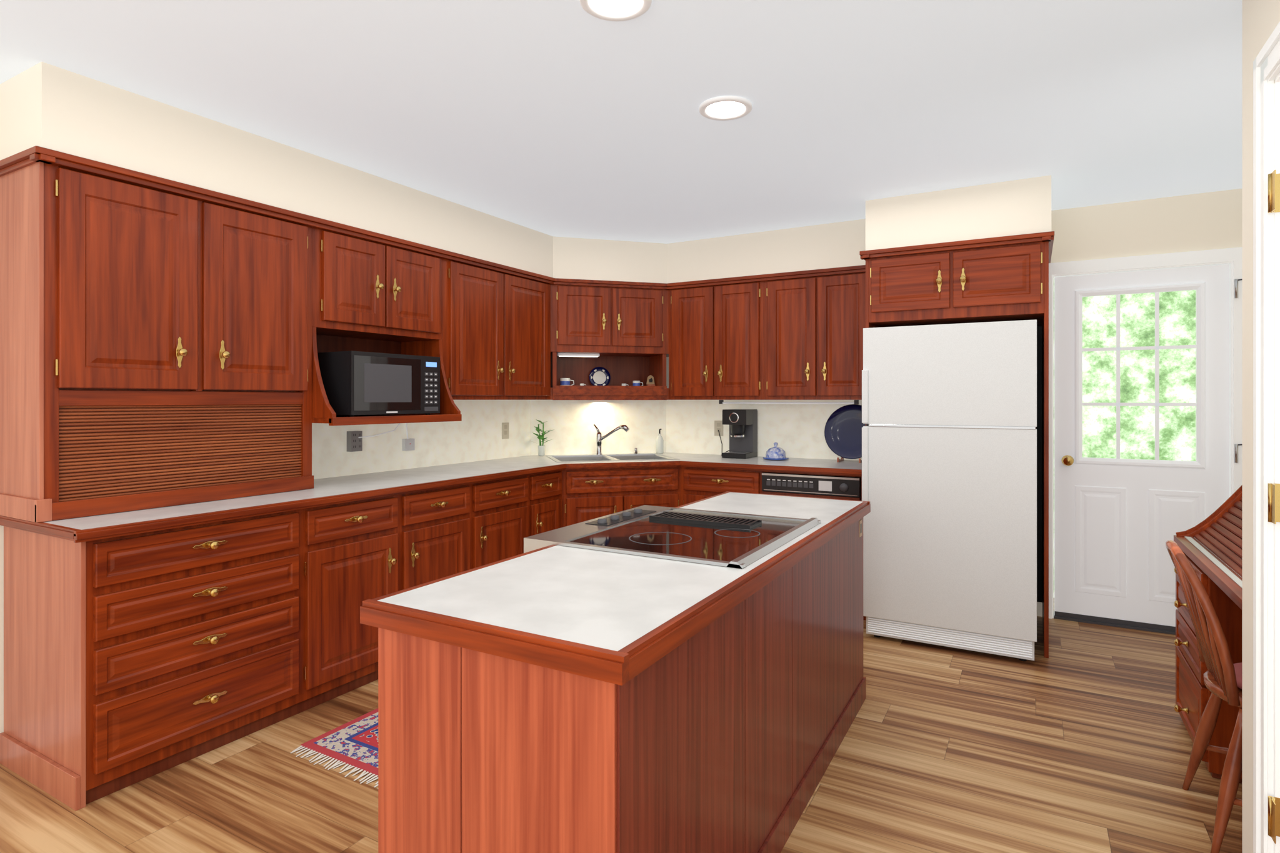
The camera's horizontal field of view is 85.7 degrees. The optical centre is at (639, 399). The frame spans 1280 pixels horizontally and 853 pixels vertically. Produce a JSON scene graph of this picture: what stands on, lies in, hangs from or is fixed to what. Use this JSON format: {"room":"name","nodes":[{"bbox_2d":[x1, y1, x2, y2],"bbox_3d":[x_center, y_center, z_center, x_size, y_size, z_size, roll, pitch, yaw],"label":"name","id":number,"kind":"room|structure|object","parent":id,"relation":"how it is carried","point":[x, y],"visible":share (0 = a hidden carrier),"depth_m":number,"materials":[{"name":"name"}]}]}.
{"room":"kitchen","nodes":[
{"label":"kitchen","id":0,"kind":"room"},
{"bbox_2d":[0,525,3,733],"bbox_3d":[-2.558,0.086,2.180,0.120,2.440,6.850,0,0,30],"label":"wall","id":1,"kind":"structure","parent":0,"point":[1,527],"depth_m":2.50,"materials":[{"name":"beige paint"}]},
{"bbox_2d":[0,0,1242,243],"bbox_3d":[-0.066,-1.164,1.487,5.500,0.060,8.100,0,0,30],"label":"ceiling","id":2,"kind":"structure","parent":0,"point":[556,118],"depth_m":2.53,"materials":[{"name":"white paint"}]},
{"bbox_2d":[579,0,651,21],"bbox_3d":[-0.069,-1.128,1.948,0.205,0.012,0.205,0,0,30],"label":"recessed light","id":3,"kind":"object","parent":2,"relation":"in","point":[607,10],"visible":1,"depth_m":1.99,"materials":[{"name":"white paint"}]},
{"bbox_2d":[698,95,752,120],"bbox_3d":[0.332,-1.128,2.675,0.205,0.012,0.205,0,0,30],"label":"recessed light","id":4,"kind":"object","parent":2,"relation":"in","point":[725,107],"visible":1,"depth_m":2.67,"materials":[{"name":"white paint"}]},
{"bbox_2d":[0,597,1242,852],"bbox_3d":[-0.066,1.336,1.487,5.500,0.060,8.100,0,0,30],"label":"floor","id":5,"kind":"structure","parent":0,"point":[1084,747],"depth_m":2.35,"materials":[{"name":"brown wood"}]},
{"bbox_2d":[290,708,378,789],"bbox_3d":[-0.407,1.301,3.197,0.920,0.008,2.019,0,0,30],"label":"rug","id":6,"kind":"object","parent":5,"relation":"on","point":[354,744],"visible":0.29,"depth_m":2.58,"materials":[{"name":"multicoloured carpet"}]},
{"bbox_2d":[0,423,865,811],"bbox_3d":[-0.332,0.743,3.531,2.415,1.126,3.799,0,0,30],"label":"base cabinet","id":7,"kind":"object","parent":5,"relation":"on","point":[139,645],"visible":0.79,"depth_m":2.62,"materials":[{"name":"brown wood"}]},
{"bbox_2d":[530,419,554,456],"bbox_3d":[-0.722,0.278,5.052,0.192,0.266,0.185,0,0,30],"label":"bamboo plant","id":8,"kind":"object","parent":7,"relation":"on","point":[541,449],"visible":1,"depth_m":5.05,"materials":[{"name":"green plant"}]},
{"bbox_2d":[311,400,861,479],"bbox_3d":[-0.310,0.191,4.598,3.701,0.442,1.344,0,0,-20],"label":"backsplash","id":9,"kind":"structure","parent":7,"relation":"on","point":[797,429],"depth_m":4.95,"materials":[{"name":"beige tile"}]},
{"bbox_2d":[346,423,400,451],"bbox_3d":[-1.480,0.198,3.890,0.056,0.167,0.358,0,0,30],"label":"adapter","id":10,"kind":"object","parent":9,"relation":"attached to","point":[354,439],"visible":0.91,"depth_m":3.75,"materials":[{"name":"grey plastic"}]},
{"bbox_2d":[401,423,414,451],"bbox_3d":[-1.376,0.208,4.102,0.030,0.186,0.070,0,0,30],"label":"timer","id":11,"kind":"object","parent":9,"relation":"attached to","point":[407,444],"visible":0.92,"depth_m":4.09,"materials":[{"name":"white plastic"}]},
{"bbox_2d":[501,422,508,439],"bbox_3d":[-0.951,0.218,4.876,0.006,0.115,0.070,0,0,30],"label":"outlet","id":12,"kind":"object","parent":9,"relation":"attached to","point":[505,425],"visible":1,"depth_m":4.87,"materials":[{"name":"beige plastic"}]},
{"bbox_2d":[714,420,723,436],"bbox_3d":[0.592,0.213,5.183,0.070,0.115,0.006,0,0,30],"label":"outlet","id":13,"kind":"object","parent":9,"relation":"attached to","point":[718,424],"visible":0.95,"depth_m":5.18,"materials":[{"name":"beige plastic"}]},
{"bbox_2d":[593,423,629,454],"bbox_3d":[-0.214,0.294,5.125,0.282,0.229,0.090,0,0,30],"label":"faucet","id":14,"kind":"object","parent":7,"relation":"on","point":[599,438],"depth_m":5.14,"materials":[{"name":"silver metal"}]},
{"bbox_2d":[545,453,679,462],"bbox_3d":[-0.213,0.503,4.932,1.013,0.188,1.013,0,0,30],"label":"sink","id":15,"kind":"object","parent":7,"relation":"in","point":[597,457],"depth_m":5.07,"materials":[{"name":"silver metal"}]},
{"bbox_2d":[634,428,663,453],"bbox_3d":[0.067,0.315,5.314,0.228,0.191,0.065,0,0,-3],"label":"soap dispenser","id":16,"kind":"object","parent":7,"relation":"on","point":[659,441],"visible":1,"depth_m":5.30,"materials":[{"name":"white plastic"}]},
{"bbox_2d":[718,409,757,458],"bbox_3d":[0.662,0.240,4.990,0.318,0.342,0.255,0,0,30],"label":"coffee maker","id":17,"kind":"object","parent":7,"relation":"on","point":[742,423],"visible":1,"depth_m":4.90,"materials":[{"name":"black plastic"}]},
{"bbox_2d":[763,442,788,459],"bbox_3d":[0.936,0.352,4.757,0.180,0.118,0.180,0,0,30],"label":"butter dish","id":18,"kind":"object","parent":7,"relation":"on","point":[774,453],"visible":1,"depth_m":4.71,"materials":[{"name":"blue ceramic"}]},
{"bbox_2d":[824,404,865,463],"bbox_3d":[1.407,0.220,4.595,0.374,0.381,0.161,0,0,30],"label":"platter","id":19,"kind":"object","parent":7,"relation":"on","point":[843,428],"visible":0.77,"depth_m":4.65,"materials":[{"name":"blue ceramic"}]},
{"bbox_2d":[360,491,870,852],"bbox_3d":[0.151,0.863,2.298,0.778,0.886,2.113,0,0,30],"label":"kitchen island","id":20,"kind":"object","parent":5,"relation":"on","point":[687,678],"visible":1,"depth_m":1.50,"materials":[{"name":"brown wood"}]},
{"bbox_2d":[523,505,821,568],"bbox_3d":[0.144,0.470,2.333,0.730,0.100,0.780,0,0,30],"label":"cooktop","id":21,"kind":"object","parent":20,"relation":"in","point":[725,540],"depth_m":2.22,"materials":[{"name":"black glass"}]},
{"bbox_2d":[761,472,861,500],"bbox_3d":[1.171,0.885,4.468,0.602,0.842,0.573,0,0,30],"label":"dishwasher","id":22,"kind":"object","parent":5,"relation":"on","point":[820,486],"visible":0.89,"depth_m":4.22,"materials":[{"name":"grey"}]},
{"bbox_2d":[861,320,1036,661],"bbox_3d":[1.782,0.458,3.934,0.827,1.697,0.869,0,0,30],"label":"refrigerator","id":23,"kind":"object","parent":5,"relation":"on","point":[949,410],"visible":0.98,"depth_m":3.55,"materials":[{"name":"metal"}]},
{"bbox_2d":[1165,540,1242,852],"bbox_3d":[1.881,0.875,2.050,0.508,0.866,0.430,0,0,30],"label":"chair","id":24,"kind":"object","parent":5,"relation":"on","point":[1223,678],"visible":0.86,"depth_m":2.03,"materials":[{"name":"brown wood"}]},
{"bbox_2d":[1233,662,1242,689],"bbox_3d":[1.929,0.837,2.023,0.332,0.043,0.344,0,0,30],"label":"cushion","id":25,"kind":"object","parent":24,"relation":"on","point":[1238,667],"depth_m":2.07,"materials":[{"name":"pink fabric"}]},
{"bbox_2d":[1173,484,1242,783],"bbox_3d":[2.240,0.724,2.203,0.773,1.165,1.131,0,0,30],"label":"desk","id":26,"kind":"object","parent":5,"relation":"on","point":[1213,547],"visible":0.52,"depth_m":2.48,"materials":[{"name":"brown wood"}]},
{"bbox_2d":[665,400,666,452],"bbox_3d":[-0.322,0.086,5.330,1.301,2.440,0.120,0,0,-15],"label":"wall","id":27,"kind":"structure","parent":0,"point":[665,400],"depth_m":5.41,"materials":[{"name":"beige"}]},
{"bbox_2d":[0,61,1051,283],"bbox_3d":[0.068,-0.987,3.315,3.330,0.294,3.787,0,0,30],"label":"soffit","id":28,"kind":"structure","parent":27,"relation":"attached to","point":[47,105],"depth_m":3.54,"materials":[{"name":"beige paint"}]},
{"bbox_2d":[666,188,1242,616],"bbox_3d":[1.923,0.086,4.521,3.870,2.440,0.140,0,0,30],"label":"wall","id":29,"kind":"structure","parent":0,"point":[1210,220],"depth_m":3.90,"materials":[{"name":"beige paint"}]},
{"bbox_2d":[0,145,1054,658],"bbox_3d":[0.068,0.233,3.296,3.333,2.145,3.802,0,0,30],"label":"upper cabinet","id":30,"kind":"object","parent":29,"relation":"attached to","point":[161,339],"visible":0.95,"depth_m":3.07,"materials":[{"name":"brown wood"}]},
{"bbox_2d":[317,350,439,416],"bbox_3d":[-1.396,-0.074,3.594,0.408,0.314,0.560,0,0,30],"label":"microwave","id":31,"kind":"object","parent":30,"relation":"on","point":[355,382],"visible":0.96,"depth_m":3.39,"materials":[{"name":"black plastic"}]},
{"bbox_2d":[560,378,574,385],"bbox_3d":[-0.534,-0.121,5.002,0.086,0.070,0.086,0,0,30],"label":"mug","id":32,"kind":"object","parent":30,"relation":"on","point":[563,381],"visible":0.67,"depth_m":4.97,"materials":[{"name":"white ceramic"}]},
{"bbox_2d":[589,366,610,385],"bbox_3d":[-0.303,-0.169,5.204,0.163,0.161,0.038,0,0,-16],"label":"decorative plate","id":33,"kind":"object","parent":30,"relation":"on","point":[599,375],"visible":0.9,"depth_m":5.21,"materials":[{"name":"blue ceramic"}]},
{"bbox_2d":[632,380,643,386],"bbox_3d":[-0.020,-0.114,5.144,0.067,0.055,0.067,0,0,30],"label":"mug","id":34,"kind":"object","parent":30,"relation":"on","point":[635,383],"visible":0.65,"depth_m":5.12,"materials":[{"name":"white ceramic"}]},
{"bbox_2d":[646,375,654,386],"bbox_3d":[0.079,-0.136,5.171,0.064,0.100,0.040,0,0,-15],"label":"plaque","id":35,"kind":"object","parent":30,"relation":"on","point":[650,380],"visible":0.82,"depth_m":5.16,"materials":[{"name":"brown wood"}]},
{"bbox_2d":[1048,246,1242,634],"bbox_3d":[2.872,0.245,3.961,0.940,2.123,0.138,0,0,30],"label":"door frame","id":36,"kind":"structure","parent":29,"relation":"attached to","point":[1233,257],"depth_m":3.85,"materials":[{"name":"white wood"}]},
{"bbox_2d":[1054,264,1242,631],"bbox_3d":[2.862,0.280,3.908,0.883,2.027,0.112,0,0,30],"label":"entry door","id":37,"kind":"structure","parent":29,"relation":"in","point":[1115,519],"depth_m":3.95,"materials":[{"name":"white paint"}]},
{"bbox_2d":[1242,0,1279,852],"bbox_3d":[0.680,0.086,-0.585,0.760,2.440,5.230,0,0,30],"label":"wall","id":38,"kind":"structure","parent":0,"point":[1260,18],"depth_m":1.82,"materials":[{"name":"beige paint"}]},
{"bbox_2d":[1253,21,1279,852],"bbox_3d":[1.331,0.234,1.229,0.145,2.145,1.029,0,0,30],"label":"trim","id":39,"kind":"structure","parent":38,"relation":"attached to","point":[1266,65],"depth_m":1.64,"materials":[{"name":"white wood"}]},
{"label":"outside","id":40,"kind":"structure","parent":0,"visible":0},
{"bbox_2d":[1053,278,1195,597],"bbox_3d":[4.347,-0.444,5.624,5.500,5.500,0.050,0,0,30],"label":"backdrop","id":41,"kind":"structure","parent":40,"point":[1177,309],"depth_m":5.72,"materials":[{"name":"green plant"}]}
]}

